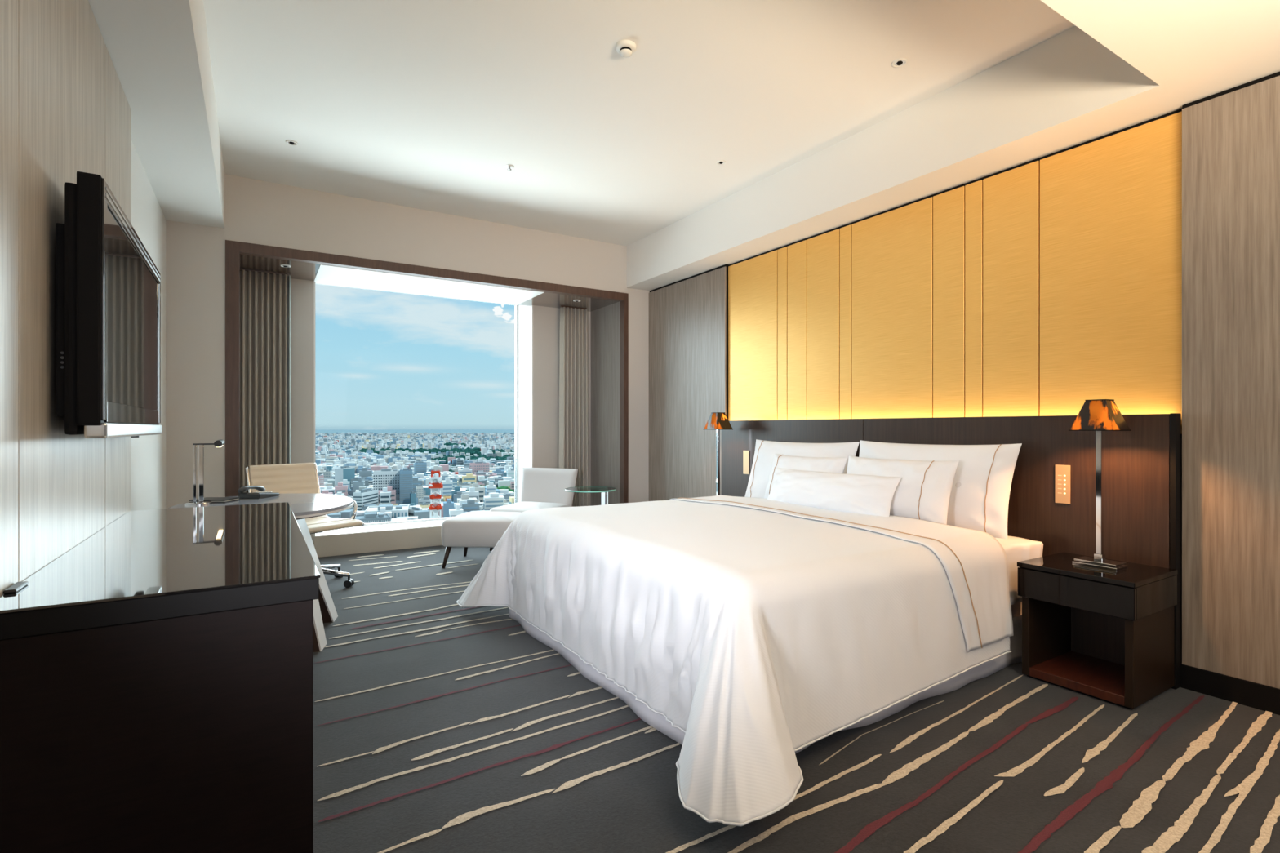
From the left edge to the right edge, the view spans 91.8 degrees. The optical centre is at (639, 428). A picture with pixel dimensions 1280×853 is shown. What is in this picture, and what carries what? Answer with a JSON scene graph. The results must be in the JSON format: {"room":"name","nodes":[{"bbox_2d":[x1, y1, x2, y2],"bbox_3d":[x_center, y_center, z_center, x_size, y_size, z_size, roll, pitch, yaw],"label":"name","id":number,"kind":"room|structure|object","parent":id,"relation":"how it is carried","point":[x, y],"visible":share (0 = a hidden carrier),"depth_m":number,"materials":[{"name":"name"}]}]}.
{"room":"hotel room","nodes":[
{"label":"hotel room","id":0,"kind":"room"},
{"bbox_2d":[131,140,165,511],"bbox_3d":[-1.532,-0.389,1.285,0.200,3.270,9.400,0,0,-32],"label":"wall","id":1,"kind":"structure","parent":0,"point":[148,218],"depth_m":3.62,"materials":[{"name":"white paint"}]},
{"bbox_2d":[0,0,131,595],"bbox_3d":[-0.864,-0.153,0.445,0.050,2.558,5.468,0,0,-32],"label":"cladding","id":2,"kind":"object","parent":1,"relation":"attached to","point":[65,110],"visible":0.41,"depth_m":1.65,"materials":[{"name":"beige"}]},
{"bbox_2d":[56,171,162,438],"bbox_3d":[-1.851,-0.331,2.211,0.112,0.730,1.260,0,0,-32],"label":"television","id":3,"kind":"object","parent":2,"relation":"attached to","point":[108,284],"visible":1,"depth_m":1.71,"materials":[{"name":"black plastic"}]},
{"bbox_2d":[88,0,224,228],"bbox_3d":[-1.061,-1.729,0.843,0.535,0.590,8.150,0,0,-32],"label":"ceiling","id":4,"kind":"structure","parent":0,"point":[158,51],"depth_m":2.74,"materials":[{"name":"white paint"}]},
{"bbox_2d":[165,173,649,508],"bbox_3d":[-1.661,-0.449,5.711,4.245,3.150,0.782,0,0,-32],"label":"wall","id":5,"kind":"structure","parent":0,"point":[256,211],"depth_m":5.01,"materials":[{"name":"grey paint"}]},
{"bbox_2d":[240,268,290,493],"bbox_3d":[-3.069,-0.081,5.074,0.366,2.394,0.100,0,0,-32],"label":"curtain","id":6,"kind":"object","parent":5,"relation":"hanging from","point":[264,298],"visible":0.71,"depth_m":5.06,"materials":[{"name":"brown fabric"}]},
{"bbox_2d":[558,306,588,506],"bbox_3d":[-0.697,-0.081,6.577,0.338,2.394,0.096,0,0,-32],"label":"curtain","id":7,"kind":"object","parent":5,"relation":"hanging from","point":[573,340],"visible":0.7,"depth_m":6.56,"materials":[{"name":"brown fabric"}]},
{"bbox_2d":[290,278,590,557],"bbox_3d":[-2.071,-0.389,6.182,4.445,3.270,0.550,0,0,-32],"label":"wall","id":8,"kind":"structure","parent":0,"point":[546,320],"depth_m":6.47,"materials":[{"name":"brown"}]},
{"bbox_2d":[314,281,533,557],"bbox_3d":[-2.092,-0.125,6.111,2.025,2.502,0.468,0,0,-32],"label":"window","id":9,"kind":"structure","parent":8,"relation":"in","point":[418,533],"depth_m":6.03,"materials":[{"name":"white paint"}]},
{"bbox_2d":[203,0,1075,246],"bbox_3d":[-0.421,-1.924,3.498,3.350,0.200,4.310,0,0,-32],"label":"ceiling","id":10,"kind":"structure","parent":0,"point":[424,104],"depth_m":3.30,"materials":[{"name":"white paint"}]},
{"bbox_2d":[285,139,297,145],"bbox_3d":[-2.223,-1.819,3.958,0.071,0.010,0.071,0,0,-32],"label":"recessed light","id":11,"kind":"object","parent":10,"relation":"in","point":[290,142],"visible":1,"depth_m":3.95,"materials":[{"name":"white plastic"}]},
{"bbox_2d":[504,164,514,170],"bbox_3d":[-0.909,-1.812,4.319,0.068,0.024,0.068,0,0,-32],"label":"sprinkler head","id":12,"kind":"object","parent":10,"relation":"attached to","point":[509,168],"visible":1,"depth_m":4.31},
{"bbox_2d":[615,40,635,57],"bbox_3d":[-0.068,-1.802,2.960,0.100,0.043,0.100,0,0,-32],"label":"smoke detector","id":13,"kind":"object","parent":10,"relation":"attached to","point":[625,46],"visible":1,"depth_m":2.94,"materials":[{"name":"white plastic"}]},
{"bbox_2d":[891,57,907,67],"bbox_3d":[1.294,-1.819,3.091,0.075,0.010,0.075,0,0,-32],"label":"recessed light","id":14,"kind":"object","parent":10,"relation":"in","point":[900,62],"visible":1,"depth_m":3.08,"materials":[{"name":"white plastic"}]},
{"bbox_2d":[313,545,1279,852],"bbox_3d":[0.407,1.184,2.186,4.445,0.124,8.886,0,0,-32],"label":"floor","id":15,"kind":"structure","parent":0,"point":[441,726],"depth_m":2.09,"materials":[{"name":"grey carpet"}]},
{"bbox_2d":[0,502,319,852],"bbox_3d":[-1.526,0.742,2.142,0.611,0.768,1.790,0,0,-32],"label":"credenza","id":16,"kind":"object","parent":15,"relation":"on","point":[157,673],"visible":1,"depth_m":1.41,"materials":[{"name":"black paint"}]},
{"bbox_2d":[168,493,353,652],"bbox_3d":[-2.111,0.776,3.499,0.898,0.700,1.166,0,0,-32],"label":"desk","id":17,"kind":"object","parent":15,"relation":"on","point":[303,505],"visible":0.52,"depth_m":3.51,"materials":[{"name":"grey"}]},
{"bbox_2d":[185,439,224,505],"bbox_3d":[-2.522,0.247,3.600,0.171,0.357,0.402,0,0,-32],"label":"desk lamp","id":18,"kind":"object","parent":17,"relation":"on","point":[219,443],"visible":1,"depth_m":3.47,"materials":[{"name":"silver metal"}]},
{"bbox_2d":[189,497,239,502],"bbox_3d":[-2.462,0.417,3.592,0.200,0.018,0.140,0,0,-2],"label":"folder","id":19,"kind":"object","parent":17,"relation":"on","point":[214,500],"visible":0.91,"depth_m":3.56,"materials":[{"name":"black leather"}]},
{"bbox_2d":[237,485,279,498],"bbox_3d":[-2.354,0.389,3.833,0.136,0.074,0.224,0,0,3],"label":"telephone","id":20,"kind":"object","parent":17,"relation":"on","point":[255,495],"visible":0.98,"depth_m":3.75,"materials":[{"name":"grey plastic"}]},
{"bbox_2d":[244,462,364,587],"bbox_3d":[-2.372,0.694,4.405,0.624,0.863,0.635,0,0,31],"label":"office chair","id":21,"kind":"object","parent":15,"relation":"on","point":[298,477],"visible":0.5,"depth_m":4.48,"materials":[{"name":"beige leather"}]},
{"bbox_2d":[441,511,520,568],"bbox_3d":[-1.266,0.919,5.192,0.632,0.421,0.532,0,0,5],"label":"ottoman","id":22,"kind":"object","parent":15,"relation":"on","point":[468,529],"visible":0.71,"depth_m":4.95,"materials":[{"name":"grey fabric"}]},
{"bbox_2d":[441,511,520,547],"bbox_3d":[-1.266,0.830,5.192,0.632,0.242,0.532,0,0,5],"label":"cushion","id":23,"kind":"object","parent":22,"relation":"on","point":[468,529],"depth_m":4.94,"materials":[{"name":"grey fabric"}]},
{"bbox_2d":[488,467,578,551],"bbox_3d":[-1.004,0.765,5.902,0.620,0.728,0.717,0,0,20],"label":"lounge chair","id":24,"kind":"object","parent":15,"relation":"on","point":[541,487],"visible":0.64,"depth_m":6.11,"materials":[{"name":"grey fabric"}]},
{"bbox_2d":[564,486,616,505],"bbox_3d":[-0.420,0.821,5.270,0.438,0.611,0.438,0,0,0],"label":"side table","id":25,"kind":"object","parent":15,"relation":"on","point":[602,490],"visible":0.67,"depth_m":5.25,"materials":[{"name":"clear glass"}]},
{"bbox_2d":[509,536,1043,754],"bbox_3d":[0.620,0.833,3.384,2.100,0.580,2.067,0,0,-32],"label":"bed","id":26,"kind":"object","parent":15,"relation":"on","point":[1016,549],"visible":0.2,"depth_m":2.83,"materials":[{"name":"white fabric"}]},
{"bbox_2d":[456,495,1013,826],"bbox_3d":[0.309,0.763,3.176,1.871,0.621,2.700,0,0,-32],"label":"duvet","id":27,"kind":"object","parent":26,"relation":"on","point":[762,630],"visible":0.98,"depth_m":2.36,"materials":[{"name":"white fabric"}]},
{"bbox_2d":[767,467,902,516],"bbox_3d":[1.097,0.375,3.645,0.189,0.232,0.929,0,0,-32],"label":"bolster pillow","id":28,"kind":"object","parent":27,"relation":"on","point":[869,495],"visible":0.8,"depth_m":3.50,"materials":[{"name":"white fabric"}]},
{"bbox_2d":[744,439,859,497],"bbox_3d":[1.087,0.322,4.310,0.215,0.471,0.959,0,0,-32],"label":"pillow","id":29,"kind":"object","parent":26,"relation":"on","point":[765,451],"visible":0.49,"depth_m":4.43,"materials":[{"name":"white fabric"}]},
{"bbox_2d":[764,453,848,498],"bbox_3d":[1.043,0.350,3.987,0.195,0.350,0.639,0,0,-31],"label":"pillow","id":30,"kind":"object","parent":26,"relation":"on","point":[837,465],"visible":0.38,"depth_m":3.94,"materials":[{"name":"white fabric"}]},
{"bbox_2d":[846,455,959,524],"bbox_3d":[1.396,0.346,3.421,0.203,0.360,0.679,0,0,-34],"label":"pillow","id":31,"kind":"object","parent":26,"relation":"on","point":[923,491],"visible":0.48,"depth_m":3.24,"materials":[{"name":"white fabric"}]},
{"bbox_2d":[858,440,1022,539],"bbox_3d":[1.599,0.317,3.486,0.216,0.480,0.979,0,0,-32],"label":"pillow","id":32,"kind":"object","parent":26,"relation":"on","point":[979,500],"visible":0.57,"depth_m":3.19,"materials":[{"name":"white fabric"}]},
{"bbox_2d":[721,413,1180,689],"bbox_3d":[1.520,0.531,3.985,0.054,1.190,3.069,0,0,-32],"label":"headboard","id":33,"kind":"object","parent":15,"relation":"on","point":[1142,464],"visible":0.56,"depth_m":3.02,"materials":[{"name":"brown wood"}]},
{"bbox_2d":[742,450,749,474],"bbox_3d":[0.857,0.276,5.001,0.007,0.190,0.067,0,0,-32],"label":"switch plate","id":34,"kind":"object","parent":33,"relation":"attached to","point":[745,453],"visible":1,"depth_m":4.99,"materials":[{"name":"beige plastic"}]},
{"bbox_2d":[1055,464,1070,504],"bbox_3d":[2.072,0.275,3.039,0.009,0.188,0.066,0,0,-32],"label":"switch plate","id":35,"kind":"object","parent":33,"relation":"attached to","point":[1062,472],"visible":1,"depth_m":3.04,"materials":[{"name":"beige plastic"}]},
{"bbox_2d":[1017,552,1177,710],"bbox_3d":[2.010,0.867,2.737,0.431,0.518,0.445,0,0,-32],"label":"nightstand","id":36,"kind":"object","parent":15,"relation":"on","point":[1107,635],"visible":0.99,"depth_m":2.66,"materials":[{"name":"black paint"}]},
{"bbox_2d":[1029,651,1124,706],"bbox_3d":[2.018,1.095,2.743,0.411,0.038,0.361,0,0,-32],"label":"shelf","id":37,"kind":"object","parent":36,"relation":"attached to","point":[1102,677],"depth_m":2.73,"materials":[{"name":"brown wood"}]},
{"bbox_2d":[1068,399,1131,570],"bbox_3d":[2.038,0.241,2.748,0.172,0.734,0.172,0,0,-32],"label":"table lamp","id":38,"kind":"object","parent":36,"relation":"on","point":[1099,415],"visible":1,"depth_m":2.73,"materials":[{"name":"silver metal"}]},
{"bbox_2d":[1093,553,1105,561],"bbox_3d":[2.038,0.573,2.748,0.032,0.029,0.032,0,0,-32],"label":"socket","id":39,"kind":"object","parent":38,"relation":"attached to","point":[1097,557],"depth_m":2.74,"materials":[{"name":"silver metal"}]},
{"bbox_3d":[0.628,0.867,4.966,0.431,0.518,0.420,0,0,-32],"label":"nightstand","id":40,"kind":"object","parent":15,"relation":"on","visible":0},
{"bbox_2d":[703,412,733,495],"bbox_3d":[0.632,0.241,5.016,0.172,0.734,0.172,0,0,-32],"label":"table lamp","id":41,"kind":"object","parent":40,"relation":"on","point":[717,421],"visible":0.76,"depth_m":5.00,"materials":[{"name":"silver metal"}]},
{"bbox_2d":[626,26,1279,290],"bbox_3d":[2.231,-1.716,2.883,0.510,0.615,8.150,0,0,-32],"label":"ceiling","id":42,"kind":"structure","parent":0,"point":[1067,90],"depth_m":3.38,"materials":[{"name":"white paint"}]},
{"bbox_2d":[648,71,1279,688],"bbox_3d":[1.941,-0.389,3.645,0.300,3.270,9.350,0,0,-32],"label":"wall","id":43,"kind":"structure","parent":0,"point":[1051,284],"depth_m":3.08,"materials":[{"name":"yellow wood"}]},
{"bbox_2d":[1180,663,1279,715],"bbox_3d":[3.298,1.076,1.192,0.038,0.100,3.550,0,0,-32],"label":"baseboard","id":44,"kind":"structure","parent":43,"relation":"attached to","point":[1246,693],"depth_m":2.55,"materials":[{"name":"black wood"}]},
{"bbox_2d":[1040,0,1279,85],"bbox_3d":[1.726,-1.716,0.035,3.350,0.615,3.840,0,0,-32],"label":"ceiling","id":45,"kind":"structure","parent":0,"point":[1166,41],"depth_m":2.18,"materials":[{"name":"white paint"}]},
{"label":"outside","id":46,"kind":"structure","parent":0,"visible":0},
{"bbox_2d":[315,429,514,433],"bbox_3d":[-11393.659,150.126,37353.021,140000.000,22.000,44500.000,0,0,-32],"label":"ground horizon","id":47,"kind":"structure","parent":46,"point":[329,431],"depth_m":8883.94,"materials":[{"name":"teal"}]},
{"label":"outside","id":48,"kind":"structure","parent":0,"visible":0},
{"bbox_2d":[333,434,512,444],"bbox_3d":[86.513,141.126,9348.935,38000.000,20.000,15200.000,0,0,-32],"label":"city","id":49,"kind":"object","parent":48,"point":[512,434],"depth_m":8296.93},
{"bbox_2d":[317,474,324,486],"bbox_3d":[-591.963,107.856,1144.461,14.358,46.540,9.359,0,0,-37],"label":"apartment block","id":50,"kind":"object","parent":49,"relation":"on","point":[321,477],"visible":0.33,"depth_m":1142.50,"materials":[{"name":"white concrete"}]},
{"bbox_2d":[320,485,334,494],"bbox_3d":[-525.450,114.413,1039.676,29.458,33.426,25.295,0,0,-17],"label":"block","id":51,"kind":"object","parent":49,"relation":"on","point":[330,488],"visible":0.1,"depth_m":1033.42,"materials":[{"name":"grey concrete"}]},
{"bbox_2d":[323,470,332,478],"bbox_3d":[-640.052,108.318,1270.193,13.858,45.616,9.684,0,0,-7],"label":"apartment block","id":52,"kind":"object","parent":49,"relation":"on","point":[327,474],"visible":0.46,"depth_m":1265.87,"materials":[{"name":"grey"}]},
{"bbox_2d":[334,482,347,497],"bbox_3d":[-490.606,110.452,1018.735,18.137,41.348,16.840,0,0,-20],"label":"block","id":53,"kind":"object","parent":49,"relation":"on","point":[340,488],"visible":0.44,"depth_m":1012.69,"materials":[{"name":"concrete"}]},
{"bbox_2d":[334,466,355,486],"bbox_3d":[-576.955,102.651,1211.820,18.697,56.950,34.000,0,0,12],"label":"office tower","id":54,"kind":"structure","parent":49,"relation":"on","point":[348,473],"depth_m":1198.21,"materials":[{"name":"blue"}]},
{"bbox_2d":[340,479,349,488],"bbox_3d":[-529.293,111.647,1112.203,15.235,38.959,12.738,0,0,-23],"label":"block","id":55,"kind":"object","parent":49,"relation":"on","point":[345,482],"visible":0.24,"depth_m":1108.43,"materials":[{"name":"grey concrete"}]},
{"bbox_2d":[350,476,364,488],"bbox_3d":[-547.562,113.141,1202.199,22.264,35.970,15.456,0,0,-7],"label":"office block","id":56,"kind":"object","parent":49,"relation":"on","point":[356,478],"visible":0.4,"depth_m":1194.99,"materials":[{"name":"grey concrete"}]},
{"bbox_2d":[352,477,364,496],"bbox_3d":[-468.004,106.533,1029.777,16.879,49.186,16.832,0,0,-22],"label":"block","id":57,"kind":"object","parent":49,"relation":"on","point":[356,484],"visible":0.42,"depth_m":1022.13,"materials":[{"name":"grey"}]},
{"bbox_2d":[359,467,372,478],"bbox_3d":[-575.275,107.032,1300.862,24.002,48.188,15.990,0,0,-19],"label":"block","id":58,"kind":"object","parent":49,"relation":"on","point":[364,473],"visible":0.38,"depth_m":1294.31,"materials":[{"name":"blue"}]},
{"bbox_2d":[353,488,378,511],"bbox_3d":[-374.553,107.142,847.478,12.875,47.967,45.350,0,0,4],"label":"office block","id":59,"kind":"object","parent":49,"relation":"on","point":[366,496],"visible":0.52,"depth_m":838.73,"materials":[{"name":"grey concrete"}]},
{"bbox_2d":[360,488,372,493],"bbox_3d":[-373.743,85.409,848.729,6.818,4.500,20.250,0,0,4],"label":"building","id":60,"kind":"structure","parent":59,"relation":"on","point":[368,490],"depth_m":844.49,"materials":[{"name":"grey concrete"}]},
{"bbox_2d":[355,511,390,523],"bbox_3d":[-303.673,113.839,702.449,34.936,34.575,35.350,0,0,-28],"label":"office block","id":61,"kind":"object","parent":49,"relation":"on","point":[380,517],"visible":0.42,"depth_m":693.64,"materials":[{"name":"grey concrete"}]},
{"bbox_2d":[377,506,391,519],"bbox_3d":[-302.295,112.758,732.941,15.818,36.737,29.684,0,0,-23],"label":"block","id":62,"kind":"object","parent":49,"relation":"on","point":[382,509],"visible":0.19,"depth_m":731.02,"materials":[{"name":"grey concrete"}]},
{"bbox_2d":[379,487,391,504],"bbox_3d":[-364.829,108.400,890.135,14.239,45.452,25.768,0,0,-17],"label":"block","id":63,"kind":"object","parent":49,"relation":"on","point":[384,496],"visible":0.51,"depth_m":878.77,"materials":[{"name":"grey concrete"}]},
{"bbox_2d":[373,468,399,493],"bbox_3d":[-382.316,96.298,938.494,40.608,69.656,22.350,0,0,-22],"label":"office tower","id":64,"kind":"structure","parent":49,"relation":"on","point":[384,477],"depth_m":928.39,"materials":[{"name":"grey"}]},
{"bbox_2d":[381,468,396,471],"bbox_3d":[-380.379,63.720,940.077,22.348,4.500,9.900,0,0,-22],"label":"plant","id":65,"kind":"object","parent":64,"relation":"on","point":[382,469],"depth_m":934.53,"materials":[{"name":"grey"}]},
{"bbox_2d":[364,504,408,518],"bbox_3d":[-309.672,113.050,760.561,47.658,36.151,50.350,0,0,-19],"label":"office block","id":66,"kind":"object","parent":49,"relation":"on","point":[399,511],"visible":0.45,"depth_m":750.74,"materials":[{"name":"grey concrete"}]},
{"bbox_2d":[377,504,402,510],"bbox_3d":[-307.426,97.225,762.833,26.688,4.500,22.500,0,0,-19],"label":"plant","id":67,"kind":"object","parent":66,"relation":"on","point":[388,507],"depth_m":759.21,"materials":[{"name":"grey"}]},
{"bbox_2d":[378,485,395,504],"bbox_3d":[-369.716,108.297,905.752,24.414,45.658,27.738,0,0,-21],"label":"block","id":68,"kind":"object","parent":49,"relation":"on","point":[389,487],"visible":0.24,"depth_m":896.98,"materials":[{"name":"concrete"}]},
{"bbox_2d":[399,467,413,504],"bbox_3d":[-350.680,95.491,929.110,18.398,71.270,26.350,0,0,-21],"label":"office tower","id":69,"kind":"structure","parent":49,"relation":"on","point":[406,476],"depth_m":917.13,"materials":[{"name":"blue glass"}]},
{"bbox_2d":[409,491,416,505],"bbox_3d":[-332.583,111.790,907.790,7.394,38.672,5.245,0,0,-40],"label":"office tower","id":70,"kind":"structure","parent":49,"relation":"on","point":[412,495],"depth_m":906.00,"materials":[{"name":"teal glass"}]},
{"bbox_2d":[408,506,419,516],"bbox_3d":[-277.277,114.709,768.399,36.350,32.834,4.700,0,0,42],"label":"office block","id":71,"kind":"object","parent":49,"relation":"on","point":[411,511],"visible":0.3,"depth_m":771.36,"materials":[{"name":"grey concrete"}]},
{"bbox_2d":[315,431,514,521],"bbox_3d":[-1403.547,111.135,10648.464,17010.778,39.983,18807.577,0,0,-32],"label":"houses","id":72,"kind":"structure","parent":49,"relation":"on","point":[329,449],"depth_m":2332.56,"materials":[{"name":"grey"}]},
{"bbox_2d":[412,477,422,493],"bbox_3d":[-391.055,108.214,1072.089,27.588,45.824,18.542,0,0,-19],"label":"block","id":73,"kind":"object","parent":49,"relation":"on","point":[415,482],"visible":0.19,"depth_m":1065.19,"materials":[{"name":"grey"}]},
{"bbox_2d":[415,484,423,504],"bbox_3d":[-357.637,111.275,1005.654,10.705,39.702,7.214,0,0,-35],"label":"apartment block","id":74,"kind":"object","parent":49,"relation":"on","point":[420,489],"visible":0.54,"depth_m":1002.85,"materials":[{"name":"grey concrete"}]},
{"bbox_2d":[413,461,426,475],"bbox_3d":[-502.156,103.517,1416.996,25.887,55.219,16.679,0,0,-28],"label":"office tower","id":75,"kind":"structure","parent":49,"relation":"on","point":[420,467],"depth_m":1410.46,"materials":[{"name":"blue"}]},
{"bbox_2d":[419,502,430,507],"bbox_3d":[-281.744,114.346,811.351,12.250,33.560,8.080,0,0,-29],"label":"office block","id":76,"kind":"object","parent":49,"relation":"on","point":[424,504],"visible":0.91,"depth_m":808.97,"materials":[{"name":"beige concrete"}]},
{"bbox_2d":[418,496,432,505],"bbox_3d":[-320.859,117.474,934.814,23.313,27.305,15.010,0,0,-11],"label":"office block","id":77,"kind":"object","parent":49,"relation":"on","point":[426,500],"visible":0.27,"depth_m":927.83,"materials":[{"name":"grey concrete"}]},
{"bbox_2d":[349,484,514,492],"bbox_3d":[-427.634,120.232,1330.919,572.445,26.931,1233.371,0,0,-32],"label":"street trees","id":78,"kind":"object","parent":49,"relation":"on","point":[500,487],"visible":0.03,"depth_m":1199.82,"materials":[{"name":"green plant"}]},
{"bbox_2d":[353,442,514,471],"bbox_3d":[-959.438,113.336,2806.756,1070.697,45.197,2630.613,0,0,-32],"label":"park trees","id":79,"kind":"object","parent":49,"relation":"on","point":[477,451],"visible":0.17,"depth_m":2806.74,"materials":[{"name":"green plant"}]},
{"bbox_2d":[428,470,443,518],"bbox_3d":[-226.895,88.954,688.239,15.659,84.807,15.228,0,0,-18],"label":"radio mast","id":80,"kind":"object","parent":49,"relation":"on","point":[435,485],"visible":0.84,"depth_m":683.55,"materials":[{"name":"white metal"}]},
{"bbox_2d":[440,471,448,480],"bbox_3d":[-402.931,110.495,1280.286,14.683,41.261,27.026,0,0,-17],"label":"block","id":81,"kind":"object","parent":49,"relation":"on","point":[444,474],"visible":0.27,"depth_m":1267.88,"materials":[{"name":"grey"}]},
{"bbox_2d":[441,477,453,493],"bbox_3d":[-313.255,105.648,1007.905,15.999,50.957,13.202,0,0,-21],"label":"block","id":82,"kind":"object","parent":49,"relation":"on","point":[447,484],"visible":0.35,"depth_m":1002.36,"materials":[{"name":"grey concrete"}]},
{"bbox_2d":[443,493,451,501],"bbox_3d":[-292.252,115.681,943.387,12.008,30.890,8.762,0,0,-35],"label":"office tower","id":83,"kind":"structure","parent":49,"relation":"on","point":[447,495],"depth_m":940.71,"materials":[{"name":"brown"}]},
{"bbox_2d":[443,498,453,517],"bbox_3d":[-239.743,109.927,776.449,12.597,42.399,13.419,0,0,-17],"label":"block","id":84,"kind":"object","parent":49,"relation":"on","point":[448,504],"visible":0.41,"depth_m":769.85,"materials":[{"name":"blue concrete"}]},
{"bbox_2d":[449,477,457,489],"bbox_3d":[-333.968,109.255,1096.321,20.545,43.742,12.984,0,0,-23],"label":"office block","id":85,"kind":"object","parent":49,"relation":"on","point":[455,482],"visible":0.19,"depth_m":1092.85,"materials":[{"name":"blue glass"}]},
{"bbox_2d":[448,504,463,516],"bbox_3d":[-217.764,111.182,734.056,15.474,39.889,18.184,0,0,-21],"label":"block","id":86,"kind":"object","parent":49,"relation":"on","point":[457,511],"visible":0.23,"depth_m":727.11,"materials":[{"name":"white concrete"}]},
{"bbox_2d":[451,485,466,502],"bbox_3d":[-265.013,108.098,906.256,19.868,46.056,15.180,0,0,-17],"label":"block","id":87,"kind":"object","parent":49,"relation":"on","point":[457,488],"visible":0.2,"depth_m":900.27,"materials":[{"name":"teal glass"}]},
{"bbox_2d":[453,490,464,502],"bbox_3d":[-260.489,110.983,891.631,14.733,40.286,23.038,0,0,-16],"label":"block","id":88,"kind":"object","parent":49,"relation":"on","point":[459,494],"visible":0.17,"depth_m":881.13,"materials":[{"name":"grey concrete"}]},
{"bbox_2d":[456,457,463,465],"bbox_3d":[-537.681,109.558,1849.460,19.233,43.137,15.981,0,0,-21],"label":"block","id":89,"kind":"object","parent":49,"relation":"on","point":[459,462],"visible":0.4,"depth_m":1842.28,"materials":[{"name":"grey concrete"}]},
{"bbox_2d":[453,499,466,508],"bbox_3d":[-232.269,113.063,815.557,23.290,36.125,17.699,0,0,-23],"label":"block","id":90,"kind":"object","parent":49,"relation":"on","point":[465,500],"visible":0.1,"depth_m":811.14,"materials":[{"name":"grey concrete"}]},
{"bbox_2d":[457,467,472,475],"bbox_3d":[-388.777,109.542,1379.139,29.576,43.169,12.520,0,0,-19],"label":"block","id":91,"kind":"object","parent":49,"relation":"on","point":[465,470],"visible":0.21,"depth_m":1374.26,"materials":[{"name":"grey concrete"}]},
{"bbox_2d":[457,482,472,488],"bbox_3d":[-318.347,115.566,1130.500,22.381,31.120,15.730,0,0,-36],"label":"apartment block","id":92,"kind":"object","parent":49,"relation":"on","point":[464,484],"visible":0.26,"depth_m":1126.71,"materials":[{"name":"grey concrete"}]},
{"bbox_2d":[457,494,477,502],"bbox_3d":[-233.246,110.646,836.595,25.089,40.959,25.100,0,0,-20],"label":"block","id":93,"kind":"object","parent":49,"relation":"on","point":[464,497],"visible":0.17,"depth_m":834.24,"materials":[{"name":"grey concrete"}]},
{"bbox_2d":[462,473,476,484],"bbox_3d":[-343.816,111.386,1248.141,27.660,39.479,14.376,0,0,-18],"label":"block","id":94,"kind":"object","parent":49,"relation":"on","point":[469,477],"visible":0.41,"depth_m":1242.30,"materials":[{"name":"beige"}]},
{"bbox_2d":[461,487,479,502],"bbox_3d":[-249.138,109.079,906.792,24.940,44.095,17.570,0,0,-23],"label":"block","id":95,"kind":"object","parent":49,"relation":"on","point":[472,493],"visible":0.24,"depth_m":902.25,"materials":[{"name":"grey concrete"}]},
{"bbox_2d":[462,499,479,511],"bbox_3d":[-215.866,111.346,789.719,20.602,39.561,15.520,0,0,-19],"label":"block","id":96,"kind":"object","parent":49,"relation":"on","point":[470,505],"visible":0.34,"depth_m":783.31,"materials":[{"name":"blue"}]},
{"bbox_2d":[472,483,484,502],"bbox_3d":[-246.461,107.209,938.365,21.399,47.835,15.905,0,0,-22],"label":"block","id":97,"kind":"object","parent":49,"relation":"on","point":[481,489],"visible":0.28,"depth_m":933.39,"materials":[{"name":"grey concrete"}]},
{"bbox_2d":[469,461,489,473],"bbox_3d":[-367.975,104.135,1421.806,43.996,53.981,26.328,0,0,-15],"label":"office tower","id":98,"kind":"structure","parent":49,"relation":"on","point":[475,467],"depth_m":1410.46,"materials":[{"name":"concrete"}]},
{"bbox_2d":[472,472,497,481],"bbox_3d":[-344.162,114.241,1353.336,61.580,33.769,40.350,0,0,-14],"label":"office block","id":99,"kind":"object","parent":49,"relation":"on","point":[477,474],"visible":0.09,"depth_m":1343.73,"materials":[{"name":"white concrete"}]},
{"bbox_2d":[475,472,492,475],"bbox_3d":[-340.919,99.607,1355.386,34.093,4.500,18.000,0,0,-14],"label":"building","id":100,"kind":"structure","parent":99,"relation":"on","point":[477,473],"depth_m":1345.21,"materials":[{"name":"grey"}]},
{"bbox_2d":[485,482,496,496],"bbox_3d":[-236.690,108.626,984.386,14.478,45.001,15.442,0,0,-18],"label":"block","id":101,"kind":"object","parent":49,"relation":"on","point":[490,488],"visible":0.3,"depth_m":977.95,"materials":[{"name":"grey concrete"}]},
{"bbox_2d":[483,493,504,508],"bbox_3d":[-196.424,109.275,832.484,25.614,43.702,26.663,0,0,-17],"label":"block","id":102,"kind":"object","parent":49,"relation":"on","point":[494,500],"visible":0.35,"depth_m":820.91,"materials":[{"name":"grey concrete"}]},
{"bbox_2d":[492,469,504,476],"bbox_3d":[-329.007,113.238,1438.593,25.663,35.775,19.382,0,0,-17],"label":"block","id":103,"kind":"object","parent":49,"relation":"on","point":[497,471],"visible":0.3,"depth_m":1431.62,"materials":[{"name":"blue"}]},
{"bbox_2d":[502,493,514,502],"bbox_3d":[-195.020,114.396,922.142,19.313,33.460,12.417,0,0,-20],"label":"office block","id":104,"kind":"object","parent":49,"relation":"on","point":[507,496],"visible":0.07,"depth_m":916.46,"materials":[{"name":"grey concrete"}]},
{"bbox_2d":[506,468,514,479],"bbox_3d":[-266.766,108.352,1306.075,24.794,45.548,15.401,0,0,-16],"label":"office tower","id":105,"kind":"structure","parent":49,"relation":"on","point":[509,473],"depth_m":1298.11,"materials":[{"name":"grey"}]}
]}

